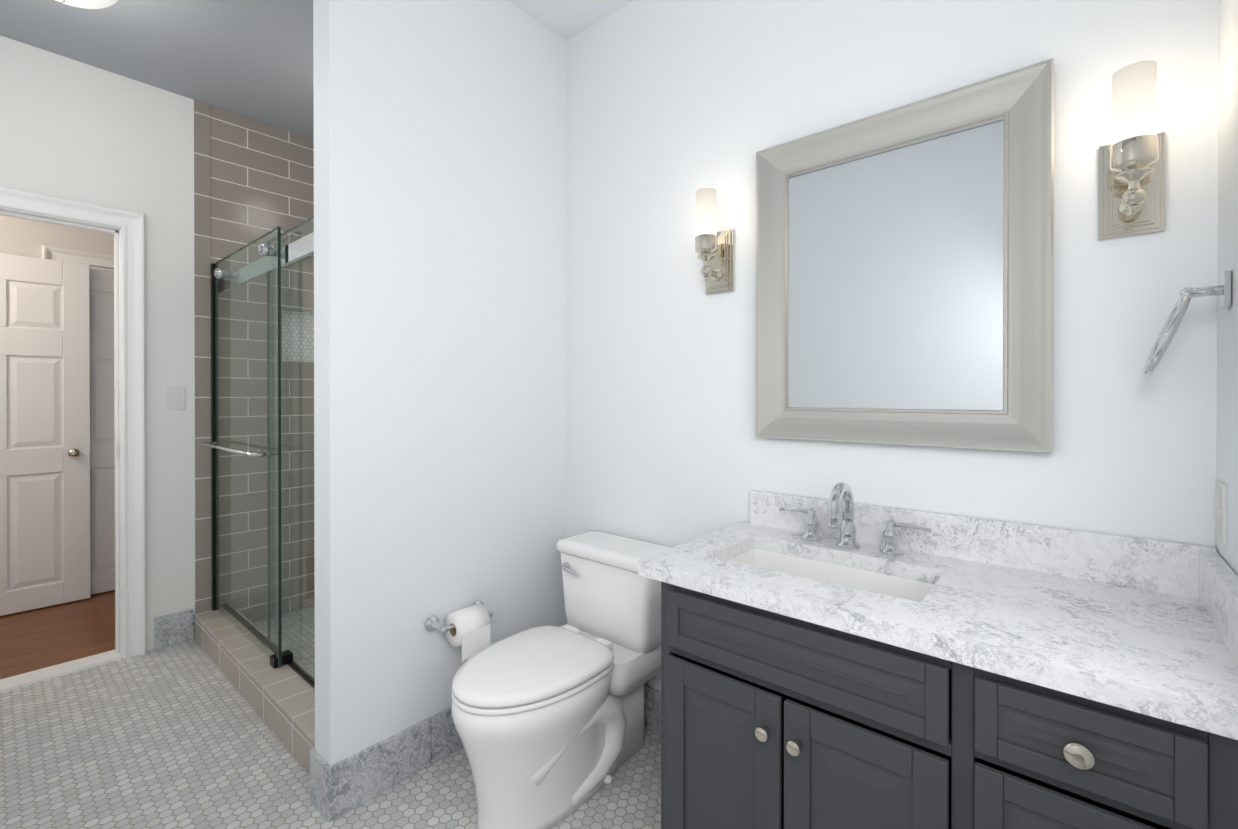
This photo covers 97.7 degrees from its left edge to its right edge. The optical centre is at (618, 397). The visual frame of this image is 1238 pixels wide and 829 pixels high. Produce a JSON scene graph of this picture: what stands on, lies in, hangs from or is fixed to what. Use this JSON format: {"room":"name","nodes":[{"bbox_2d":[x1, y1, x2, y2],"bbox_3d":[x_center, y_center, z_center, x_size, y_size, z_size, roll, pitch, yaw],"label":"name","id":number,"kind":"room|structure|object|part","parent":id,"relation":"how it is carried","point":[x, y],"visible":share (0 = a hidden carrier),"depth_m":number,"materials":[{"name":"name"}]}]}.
{"room":"bathroom","nodes":[
{"label":"bathroom","id":0,"kind":"room"},
{"bbox_2d":[0,215,113,269],"bbox_3d":[-3.457,-0.146,3.268,0.100,2.750,4.150,0,0,41],"label":"wall","id":1,"kind":"structure","parent":0,"point":[24,237],"depth_m":3.22,"materials":[{"name":"white paint"}]},
{"bbox_2d":[0,253,90,615],"bbox_3d":[-3.489,0.207,3.014,0.035,2.030,0.780,0,0,41],"label":"hall door","id":2,"kind":"structure","parent":1,"relation":"in","point":[45,543],"depth_m":3.15,"materials":[{"name":"white paint"}]},
{"bbox_2d":[67,448,79,456],"bbox_3d":[-3.309,0.329,3.278,0.171,0.056,0.056,0,0,41],"label":"door knob","id":3,"kind":"object","parent":2,"relation":"attached to","point":[73,452],"depth_m":3.22,"materials":[{"name":"silver metal"}]},
{"bbox_2d":[42,245,113,268],"bbox_3d":[-3.106,0.161,3.580,0.030,2.133,0.966,0,0,41],"label":"door frame","id":4,"kind":"structure","parent":1,"relation":"attached to","point":[78,256],"depth_m":3.32,"materials":[{"name":"white paint"}]},
{"bbox_2d":[90,267,114,594],"bbox_3d":[-3.095,0.205,3.571,0.025,2.030,0.820,0,0,41],"label":"hall door","id":5,"kind":"structure","parent":1,"relation":"in","point":[102,481],"depth_m":3.39,"materials":[{"name":"white paint"}]},
{"bbox_2d":[0,35,194,650],"bbox_3d":[-2.556,-0.143,2.405,0.120,2.750,1.052,0,0,41],"label":"wall","id":6,"kind":"structure","parent":0,"point":[159,158],"depth_m":2.63,"materials":[{"name":"white paint"}]},
{"bbox_2d":[0,650,120,691],"bbox_3d":[-2.633,1.226,2.303,0.122,0.012,0.750,0,0,41],"label":"sill","id":7,"kind":"structure","parent":6,"relation":"attached to","point":[28,678],"depth_m":2.42,"materials":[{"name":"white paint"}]},
{"bbox_2d":[0,186,145,658],"bbox_3d":[-2.631,0.176,2.298,0.152,2.113,0.924,0,0,41],"label":"door frame","id":8,"kind":"structure","parent":6,"relation":"attached to","point":[130,224],"depth_m":2.57,"materials":[{"name":"white paint"}]},
{"bbox_2d":[154,609,193,649],"bbox_3d":[-2.219,1.153,2.702,0.012,0.155,0.154,0,0,41],"label":"baseboard","id":9,"kind":"structure","parent":6,"relation":"attached to","point":[173,628],"depth_m":2.69,"materials":[{"name":"stone"}]},
{"bbox_2d":[167,386,184,409],"bbox_3d":[-2.215,0.002,2.706,0.008,0.116,0.072,0,0,41],"label":"switch plate","id":10,"kind":"object","parent":6,"relation":"attached to","point":[175,397],"visible":1,"depth_m":2.70,"materials":[{"name":"white plastic"}]},
{"bbox_2d":[194,605,314,773],"bbox_3d":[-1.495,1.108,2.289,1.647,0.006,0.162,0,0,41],"label":"sill","id":11,"kind":"structure","parent":6,"relation":"attached to","point":[289,690],"depth_m":2.19,"materials":[{"name":"tile"}]},
{"bbox_2d":[202,216,314,688],"bbox_3d":[-1.497,0.206,2.283,1.641,1.798,0.136,0,0,41],"label":"shower door","id":12,"kind":"structure","parent":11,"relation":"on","point":[278,259],"depth_m":2.36,"materials":[{"name":"clear glass"}]},
{"bbox_2d":[210,105,314,622],"bbox_3d":[-1.915,-0.146,3.153,0.120,2.750,0.918,0,0,41],"label":"shower wall tile","id":13,"kind":"structure","parent":6,"relation":"attached to","point":[261,178],"depth_m":2.99,"materials":[{"name":"grey tile"}]},
{"bbox_2d":[194,100,211,613],"bbox_3d":[-2.145,-0.145,2.790,0.004,2.750,0.067,0,0,41],"label":"wall tile strip","id":14,"kind":"object","parent":13,"relation":"attached to","point":[202,282],"visible":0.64,"depth_m":2.79,"materials":[{"name":"grey tile"}]},
{"bbox_2d":[0,0,632,139],"bbox_3d":[-1.556,-1.556,1.635,5.107,0.080,4.150,0,0,41],"label":"ceiling","id":15,"kind":"structure","parent":0,"point":[252,59],"depth_m":2.30,"materials":[{"name":"grey paint"}]},
{"bbox_2d":[55,0,117,8],"bbox_3d":[-1.916,-1.437,1.858,0.316,0.158,0.316,0,0,41],"label":"ceiling light","id":16,"kind":"object","parent":15,"relation":"attached to","point":[92,4],"visible":1,"depth_m":1.92,"materials":[{"name":"white glass"}]},
{"bbox_2d":[0,590,660,828],"bbox_3d":[-1.556,1.264,1.644,5.107,0.060,4.150,0,0,41],"label":"floor","id":17,"kind":"structure","parent":0,"point":[182,735],"depth_m":1.85,"materials":[{"name":"grey tile"}]},
{"bbox_2d":[451,531,670,828],"bbox_3d":[-0.183,0.882,1.753,0.454,0.705,0.768,0,0,41],"label":"toilet","id":18,"kind":"object","parent":17,"relation":"on","point":[549,722],"visible":0.85,"depth_m":1.63,"materials":[{"name":"white ceramic"}]},
{"bbox_3d":[-0.265,0.818,1.657,0.382,0.049,0.516,0,0,41],"label":"seat","id":19,"kind":"part","parent":18,"relation":"part of","materials":[{"name":"white plastic"}]},
{"bbox_3d":[-0.174,0.622,1.960,0.090,0.035,0.030,0,0,41],"label":"lever","id":20,"kind":"part","parent":18,"relation":"part of","materials":[{"name":"silver metal"}]},
{"bbox_3d":[-0.004,0.685,1.960,0.454,0.313,0.220,0,0,41],"label":"tank","id":21,"kind":"part","parent":18,"relation":"part of","materials":[{"name":"white ceramic"}]},
{"bbox_2d":[638,482,1237,828],"bbox_3d":[0.618,0.729,1.214,1.042,1.013,0.566,0,0,41],"label":"bathroom vanity","id":22,"kind":"object","parent":17,"relation":"on","point":[833,661],"visible":1,"depth_m":1.05,"materials":[{"name":"grey wood"}]},
{"bbox_3d":[0.226,0.868,1.225,0.294,0.485,0.013,0,0,41],"label":"door","id":23,"kind":"part","parent":22,"relation":"part of","materials":[{"name":"grey wood"}]},
{"bbox_2d":[731,549,934,602],"bbox_3d":[0.496,0.517,1.326,0.509,0.151,0.284,0,0,41],"label":"sink","id":24,"kind":"object","parent":22,"relation":"in","point":[913,587],"depth_m":1.42,"materials":[{"name":"white ceramic"}]},
{"bbox_2d":[779,482,931,555],"bbox_3d":[0.593,0.313,1.434,0.399,0.181,0.167,0,0,41],"label":"faucet","id":25,"kind":"object","parent":22,"relation":"on","point":[847,545],"depth_m":1.45,"materials":[{"name":"silver metal"}]},
{"bbox_3d":[0.456,0.869,1.029,0.294,0.485,0.013,0,0,41],"label":"door","id":26,"kind":"part","parent":22,"relation":"part of","materials":[{"name":"grey wood"}]},
{"bbox_3d":[0.697,0.722,0.821,0.266,0.220,0.013,0,0,41],"label":"drawer","id":27,"kind":"part","parent":22,"relation":"part of","materials":[{"name":"grey wood"}]},
{"bbox_3d":[0.697,0.528,0.821,0.266,0.122,0.013,0,0,41],"label":"drawer","id":28,"kind":"part","parent":22,"relation":"part of","materials":[{"name":"grey wood"}]},
{"bbox_2d":[313,0,566,765],"bbox_3d":[-0.579,-0.142,1.984,0.117,2.750,0.956,0,0,41],"label":"wall","id":29,"kind":"structure","parent":0,"point":[440,372],"depth_m":1.82,"materials":[{"name":"white paint"}]},
{"bbox_2d":[310,707,462,821],"bbox_3d":[-0.586,1.156,1.977,0.137,0.155,0.954,0,0,41],"label":"baseboard","id":30,"kind":"structure","parent":29,"relation":"attached to","point":[340,788],"depth_m":1.69,"materials":[{"name":"stone"}]},
{"bbox_2d":[424,600,492,660],"bbox_3d":[-0.527,0.793,1.858,0.129,0.142,0.234,0,0,41],"label":"toilet paper holder","id":31,"kind":"object","parent":29,"relation":"attached to","point":[468,629],"visible":0.98,"depth_m":1.81,"materials":[{"name":"white paper"}]},
{"bbox_2d":[566,0,1217,690],"bbox_3d":[0.512,-0.141,1.744,2.102,2.750,0.100,0,0,41],"label":"wall","id":32,"kind":"structure","parent":0,"point":[672,106],"depth_m":1.58,"materials":[{"name":"white paint"}]},
{"bbox_2d":[644,684,660,734],"bbox_3d":[0.109,1.156,2.020,0.862,0.155,0.012,0,0,41],"label":"baseboard","id":33,"kind":"structure","parent":32,"relation":"attached to","point":[652,700],"depth_m":2.00,"materials":[{"name":"stone"}]},
{"bbox_2d":[695,188,733,294],"bbox_3d":[0.300,-0.509,1.773,0.104,0.316,0.126,0,0,41],"label":"sconce","id":34,"kind":"object","parent":32,"relation":"attached to","point":[714,249],"visible":1,"depth_m":1.75,"materials":[{"name":"white glass"}]},
{"bbox_3d":[0.282,-0.586,1.752,0.066,0.161,0.066,0,0,41],"label":"lamp shade","id":35,"kind":"part","parent":34,"relation":"part of","materials":[{"name":"white glass"}]},
{"bbox_2d":[756,58,1054,452],"bbox_3d":[0.715,-0.323,1.473,0.729,0.894,0.041,0,0,41],"label":"mirror","id":36,"kind":"object","parent":32,"relation":"attached to","point":[904,274],"visible":0.98,"depth_m":1.42,"materials":[{"name":"silver metal"}]},
{"bbox_3d":[0.725,-0.323,1.484,0.549,0.714,0.006,0,0,41],"label":"glass","id":37,"kind":"part","parent":36,"relation":"part of","materials":[{"name":"white"}]},
{"bbox_2d":[1098,60,1164,239],"bbox_3d":[1.063,-0.507,1.119,0.104,0.316,0.126,0,0,41],"label":"sconce","id":38,"kind":"object","parent":32,"relation":"attached to","point":[1132,179],"visible":1,"depth_m":1.10,"materials":[{"name":"white glass"}]},
{"bbox_3d":[1.045,-0.584,1.099,0.066,0.161,0.066,0,0,41],"label":"lamp shade","id":39,"kind":"part","parent":38,"relation":"part of","materials":[{"name":"white glass"}]},
{"bbox_2d":[1216,0,1237,575],"bbox_3d":[0.540,-0.136,0.238,0.100,2.750,2.150,0,0,41],"label":"wall","id":40,"kind":"structure","parent":0,"point":[1227,376],"depth_m":1.00,"materials":[{"name":"white paint"}]},
{"bbox_2d":[1141,270,1230,378],"bbox_3d":[1.075,-0.134,1.032,0.116,0.193,0.154,0,0,41],"label":"towel ring","id":41,"kind":"object","parent":40,"relation":"attached to","point":[1169,330],"visible":1,"depth_m":1.00,"materials":[{"name":"silver metal"}]},
{"bbox_2d":[1216,480,1225,544],"bbox_3d":[1.157,0.219,1.042,0.007,0.115,0.070,0,0,41],"label":"electrical outlet plate","id":42,"kind":"object","parent":40,"relation":"attached to","point":[1221,511],"visible":1,"depth_m":1.02,"materials":[{"name":"white plastic"}]}
]}

